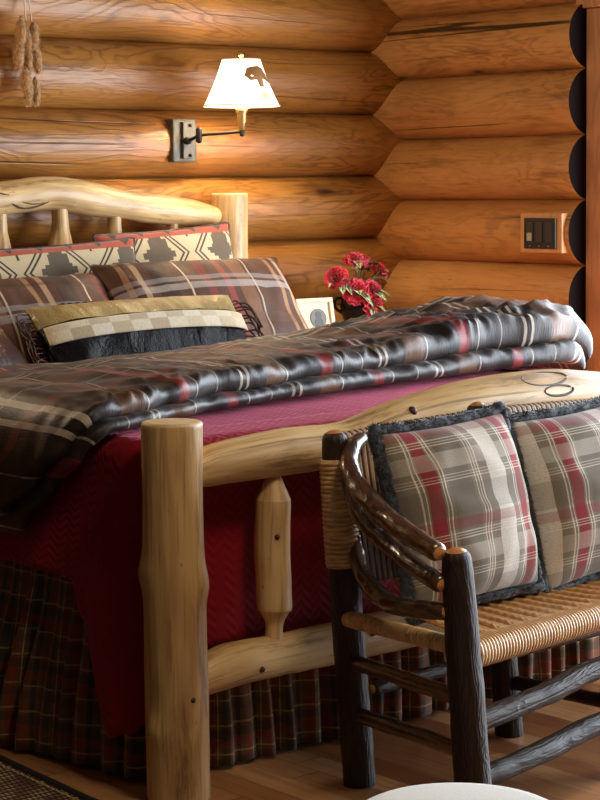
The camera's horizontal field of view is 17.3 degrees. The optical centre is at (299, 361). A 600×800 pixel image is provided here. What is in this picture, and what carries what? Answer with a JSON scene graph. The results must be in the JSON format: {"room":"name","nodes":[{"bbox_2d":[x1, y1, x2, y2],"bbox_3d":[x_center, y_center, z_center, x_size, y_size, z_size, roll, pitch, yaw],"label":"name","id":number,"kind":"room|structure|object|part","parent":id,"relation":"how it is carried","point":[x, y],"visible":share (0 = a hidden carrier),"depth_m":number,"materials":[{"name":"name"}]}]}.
{"room":"log cabin bedroom","nodes":[
{"label":"log cabin bedroom","id":0,"kind":"room"},
{"bbox_2d":[0,0,403,320],"bbox_3d":[-1.635,-0.470,6.483,5.981,2.763,0.264,-5,7,-41],"label":"wall","id":1,"kind":"structure","parent":0,"point":[114,71],"depth_m":7.48,"materials":[{"name":"brown wood"}]},
{"bbox_2d":[11,0,43,107],"bbox_3d":[-0.942,-1.127,6.803,0.109,0.511,0.128,1,5,12],"label":"tufts","id":2,"kind":"object","parent":1,"relation":"hanging from","point":[27,39],"visible":1,"depth_m":6.80,"materials":[{"name":"beige"}]},
{"bbox_3d":[-0.960,-1.176,6.820,0.070,0.416,0.026,2,6,22],"label":"cord","id":3,"kind":"part","parent":2,"relation":"part of","materials":[{"name":"beige fabric"}]},
{"bbox_2d":[165,53,280,161],"bbox_3d":[-0.260,-0.933,7.255,0.288,0.394,0.422,-5,7,-41],"label":"wall sconce","id":4,"kind":"object","parent":1,"relation":"attached to","point":[241,84],"visible":1,"depth_m":7.14,"materials":[{"name":"white fabric"}]},
{"bbox_3d":[-0.421,-0.819,7.319,0.040,0.136,0.016,-5,7,-41],"label":"raised panel","id":5,"kind":"part","parent":4,"relation":"part of","materials":[{"name":"grey metal"}]},
{"bbox_3d":[-0.338,-0.831,7.244,0.270,0.066,0.080,2,6,27],"label":"swing arm","id":6,"kind":"part","parent":4,"relation":"part of","materials":[{"name":"black metal"}]},
{"bbox_2d":[235,106,247,129],"bbox_3d":[-0.212,-0.887,7.208,0.048,0.085,0.048,-5,7,-41],"label":"socket","id":7,"kind":"object","parent":4,"relation":"attached to","point":[241,111],"depth_m":7.19,"materials":[{"name":"gold metal"}]},
{"bbox_3d":[-0.214,-1.015,7.197,0.278,0.172,0.278,-5,7,-41],"label":"lamp shade","id":8,"kind":"part","parent":4,"relation":"part of","materials":[{"name":"beige fabric"}]},
{"bbox_2d":[0,679,599,799],"bbox_3d":[0.989,1.049,4.264,6.800,0.100,7.500,-5,7,-41],"label":"floor","id":9,"kind":"structure","parent":0,"point":[311,771],"depth_m":4.68,"materials":[{"name":"brown wood"}]},
{"bbox_2d":[0,755,97,799],"bbox_3d":[-0.940,1.045,3.873,1.583,0.022,1.868,-5,7,-41],"label":"rug","id":10,"kind":"object","parent":9,"relation":"on","point":[18,781],"visible":1,"depth_m":4.54,"materials":[{"name":"black carpet"}]},
{"bbox_2d":[0,176,599,799],"bbox_3d":[-0.270,0.149,5.916,2.170,1.420,2.420,-5,7,-41],"label":"bed","id":11,"kind":"object","parent":9,"relation":"on","point":[181,674],"visible":0.53,"depth_m":4.54,"materials":[{"name":"brown wood"}]},
{"bbox_3d":[-1.025,-0.535,6.711,1.951,0.185,0.128,-5,7,-41],"label":"rail","id":12,"kind":"part","parent":11,"relation":"part of","materials":[{"name":"brown wood"}]},
{"bbox_3d":[-0.281,0.563,4.431,0.156,0.864,0.152,-5,7,-41],"label":"post","id":13,"kind":"part","parent":11,"relation":"part of","materials":[{"name":"brown wood"}]},
{"bbox_3d":[-0.255,0.045,7.434,0.147,1.354,0.146,-5,7,-41],"label":"post","id":14,"kind":"part","parent":11,"relation":"part of","materials":[{"name":"brown wood"}]},
{"bbox_2d":[0,558,599,779],"bbox_3d":[-0.269,0.600,5.907,2.117,0.500,2.028,-5,7,-41],"label":"bed skirt","id":15,"kind":"object","parent":11,"relation":"attached to","point":[49,705],"visible":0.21,"depth_m":4.82,"materials":[{"name":"multicoloured fabric"}]},
{"bbox_3d":[0.482,0.644,5.107,1.970,0.112,0.111,-5,7,-41],"label":"rail","id":16,"kind":"part","parent":11,"relation":"part of","materials":[{"name":"brown wood"}]},
{"bbox_3d":[0.477,0.129,5.062,1.965,0.189,0.153,-5,7,-41],"label":"rail","id":17,"kind":"part","parent":11,"relation":"part of","materials":[{"name":"brown wood"}]},
{"bbox_3d":[-0.282,0.276,5.948,1.930,0.409,2.065,-5,7,-41],"label":"mattress","id":18,"kind":"object","parent":11,"relation":"on","visible":0},
{"bbox_2d":[16,295,263,363],"bbox_3d":[-0.478,-0.051,6.226,0.911,0.292,0.261,-5,7,-41],"label":"leather pillow","id":19,"kind":"object","parent":18,"relation":"on","point":[69,332],"visible":0.68,"depth_m":6.12,"materials":[{"name":"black leather"}]},
{"bbox_2d":[0,366,555,737],"bbox_3d":[-0.259,0.400,5.887,2.097,0.685,2.102,-5,7,-41],"label":"coverlet","id":20,"kind":"object","parent":18,"relation":"on","point":[89,534],"visible":0.17,"depth_m":4.65,"materials":[{"name":"red fabric"}]},
{"bbox_2d":[0,328,29,366],"bbox_3d":[-1.100,-0.028,5.796,0.621,0.249,0.312,-6,7,-44],"label":"pillow","id":21,"kind":"object","parent":20,"relation":"on","point":[10,354],"visible":0.41,"depth_m":5.87,"materials":[{"name":"fabric"}]},
{"bbox_2d":[0,272,109,363],"bbox_3d":[-0.854,-0.092,6.271,0.747,0.351,0.289,-5,7,-41],"label":"sham","id":22,"kind":"object","parent":20,"relation":"on","point":[17,295],"visible":0.31,"depth_m":6.26,"materials":[{"name":"brown fabric"}]},
{"bbox_2d":[0,236,135,278],"bbox_3d":[-0.810,-0.216,6.628,0.727,0.388,0.136,-5,7,-41],"label":"pillow","id":23,"kind":"object","parent":20,"relation":"on","point":[76,258],"visible":0.31,"depth_m":6.61,"materials":[{"name":"beige fabric"}]},
{"bbox_2d":[92,222,232,262],"bbox_3d":[-0.460,-0.298,7.073,0.141,0.391,0.645,5,7,44],"label":"pillow","id":24,"kind":"object","parent":20,"relation":"on","point":[212,241],"visible":0.34,"depth_m":7.07,"materials":[{"name":"beige fabric"}]},
{"bbox_2d":[89,257,308,337],"bbox_3d":[-0.308,-0.167,6.729,0.805,0.355,0.306,-5,7,-41],"label":"sham","id":25,"kind":"object","parent":20,"relation":"on","point":[260,283],"visible":0.45,"depth_m":6.71,"materials":[{"name":"brown fabric"}]},
{"bbox_2d":[0,294,592,535],"bbox_3d":[-0.077,0.092,5.691,2.289,0.481,1.242,-5,7,-41],"label":"duvet","id":26,"kind":"object","parent":20,"relation":"on","point":[52,414],"visible":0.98,"depth_m":5.32,"materials":[{"name":"multicoloured fabric"}]},
{"bbox_2d":[367,783,546,799],"bbox_3d":[0.249,0.899,3.067,0.368,0.425,0.368,-5,7,-41],"label":"ottoman","id":27,"kind":"object","parent":9,"relation":"on","point":[433,791],"visible":1,"depth_m":3.13,"materials":[{"name":"white fabric"}]},
{"bbox_2d":[319,399,599,788],"bbox_3d":[0.683,0.548,4.740,1.505,0.879,0.598,-5,7,-41],"label":"bench","id":28,"kind":"object","parent":9,"relation":"on","point":[362,532],"visible":0.59,"depth_m":4.36,"materials":[{"name":"brown wood"}]},
{"bbox_3d":[0.113,0.582,4.545,0.120,0.855,0.079,1,5,13],"label":"post","id":29,"kind":"part","parent":28,"relation":"part of","materials":[{"name":"brown wood"}]},
{"bbox_3d":[0.219,0.592,4.317,0.040,0.072,0.531,-3,6,-28],"label":"seat rail","id":30,"kind":"part","parent":28,"relation":"part of","materials":[{"name":"wicker"}]},
{"bbox_3d":[0.188,0.341,4.289,0.059,0.235,0.520,-3,6,-22],"label":"arm","id":31,"kind":"part","parent":28,"relation":"part of","materials":[{"name":"brown wood"}]},
{"bbox_3d":[0.178,0.289,4.293,0.105,0.207,0.549,-2,5,-16],"label":"arm","id":32,"kind":"part","parent":28,"relation":"part of","materials":[{"name":"brown wood"}]},
{"bbox_3d":[0.196,0.478,4.303,0.068,0.131,0.509,-3,6,-21],"label":"arm","id":33,"kind":"part","parent":28,"relation":"part of","materials":[{"name":"brown wood"}]},
{"bbox_2d":[364,400,546,625],"bbox_3d":[0.363,0.345,4.524,0.494,0.473,0.236,-5,7,-41],"label":"plaid cushion","id":34,"kind":"object","parent":28,"relation":"on","point":[458,479],"visible":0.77,"depth_m":4.43,"materials":[{"name":"fabric"}]},
{"bbox_3d":[0.351,0.713,4.118,0.131,0.668,0.081,-5,7,-41],"label":"post","id":35,"kind":"part","parent":28,"relation":"part of","materials":[{"name":"brown wood"}]},
{"bbox_3d":[0.482,0.532,4.901,0.181,0.879,0.074,-5,7,-41],"label":"post","id":36,"kind":"part","parent":28,"relation":"part of","materials":[{"name":"brown wood"}]},
{"bbox_3d":[0.662,0.553,4.744,0.452,0.065,1.325,4,7,42],"label":"woven seat","id":37,"kind":"part","parent":28,"relation":"part of","materials":[{"name":"wicker"}]},
{"bbox_2d":[508,395,599,592],"bbox_3d":[0.691,0.325,4.856,0.517,0.477,0.242,-5,7,-41],"label":"plaid cushion","id":38,"kind":"object","parent":28,"relation":"on","point":[558,448],"visible":0.73,"depth_m":4.70,"materials":[{"name":"fabric"}]},
{"bbox_3d":[0.212,0.285,7.600,0.665,0.833,0.513,-5,7,-41],"label":"nightstand","id":39,"kind":"object","parent":9,"relation":"on","visible":0},
{"bbox_2d":[295,297,334,328],"bbox_3d":[0.050,-0.169,7.318,0.165,0.133,0.064,-4,6,-34],"label":"picture frame","id":40,"kind":"object","parent":39,"relation":"on","point":[316,312],"visible":0.6,"depth_m":7.31,"materials":[{"name":"beige"}]},
{"bbox_2d":[333,296,365,320],"bbox_3d":[0.222,-0.196,7.551,0.140,0.135,0.140,4,7,40],"label":"flower vase","id":41,"kind":"object","parent":39,"relation":"on","point":[348,311],"visible":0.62,"depth_m":7.50,"materials":[{"name":"black ceramic"}]},
{"bbox_2d":[323,266,351,294],"bbox_3d":[0.158,-0.275,7.467,0.129,0.173,0.096,-2,5,-16],"label":"carnation","id":42,"kind":"object","parent":41,"relation":"in","point":[335,277],"visible":1,"depth_m":7.45,"materials":[{"name":"red plant"}]},
{"bbox_3d":[0.147,-0.215,7.544,0.043,0.067,0.012,-1,5,-4],"label":"handle","id":43,"kind":"part","parent":41,"relation":"part of","materials":[{"name":"black ceramic"}]},
{"bbox_2d":[342,251,367,278],"bbox_3d":[0.221,-0.308,7.531,0.104,0.225,0.127,-5,7,-41],"label":"carnation","id":44,"kind":"object","parent":41,"relation":"in","point":[356,260],"visible":0.99,"depth_m":7.51,"materials":[{"name":"red plant"}]},
{"bbox_2d":[341,278,373,307],"bbox_3d":[0.227,-0.253,7.470,0.106,0.127,0.118,-5,7,-41],"label":"carnation","id":45,"kind":"object","parent":41,"relation":"in","point":[359,293],"visible":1,"depth_m":7.46,"materials":[{"name":"red plant"}]},
{"bbox_2d":[360,253,378,279],"bbox_3d":[0.259,-0.308,7.582,0.101,0.216,0.108,-5,7,-41],"label":"carnation","id":46,"kind":"object","parent":41,"relation":"in","point":[368,258],"visible":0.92,"depth_m":7.56,"materials":[{"name":"red plant"}]},
{"bbox_2d":[362,291,385,315],"bbox_3d":[0.280,-0.226,7.504,0.095,0.125,0.086,-1,5,-7],"label":"carnation","id":47,"kind":"object","parent":41,"relation":"in","point":[377,302],"visible":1,"depth_m":7.49,"materials":[{"name":"red plant"}]},
{"bbox_2d":[364,279,389,300],"bbox_3d":[0.284,-0.254,7.507,0.089,0.121,0.122,-5,7,-41],"label":"carnation","id":48,"kind":"object","parent":41,"relation":"in","point":[373,286],"visible":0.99,"depth_m":7.50,"materials":[{"name":"red plant"}]},
{"bbox_2d":[369,261,388,293],"bbox_3d":[0.297,-0.294,7.608,0.089,0.183,0.134,1,5,18],"label":"carnation","id":49,"kind":"object","parent":41,"relation":"in","point":[380,270],"visible":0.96,"depth_m":7.61,"materials":[{"name":"red plant"}]},
{"bbox_2d":[371,0,586,370],"bbox_3d":[0.635,-0.648,7.915,0.255,2.935,1.387,-5,7,-41],"label":"wall","id":50,"kind":"structure","parent":0,"point":[488,110],"depth_m":7.66,"materials":[{"name":"brown wood"}]},
{"bbox_2d":[521,213,567,252],"bbox_3d":[0.939,-0.481,7.400,0.069,0.148,0.229,-5,7,-41],"label":"light switch","id":51,"kind":"object","parent":50,"relation":"attached to","point":[540,232],"visible":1,"depth_m":7.38,"materials":[{"name":"black"}]},
{"bbox_2d":[524,218,556,248],"bbox_3d":[0.902,-0.481,7.410,0.012,0.116,0.158,-5,7,-41],"label":"switch plate","id":52,"kind":"object","parent":51,"relation":"attached to","point":[539,233],"depth_m":7.40,"materials":[{"name":"black metal"}]},
{"bbox_2d":[576,0,599,8],"bbox_3d":[2.344,-1.266,5.839,0.050,0.158,3.969,-5,7,-41],"label":"trim","id":53,"kind":"structure","parent":50,"relation":"attached to","point":[588,4],"depth_m":7.27,"materials":[{"name":"brown wood"}]},
{"bbox_2d":[586,8,599,371],"bbox_3d":[1.130,-0.295,7.349,0.034,2.020,0.146,-5,7,-41],"label":"trim","id":54,"kind":"structure","parent":50,"relation":"attached to","point":[593,14],"depth_m":7.34,"materials":[{"name":"brown wood"}]}
]}

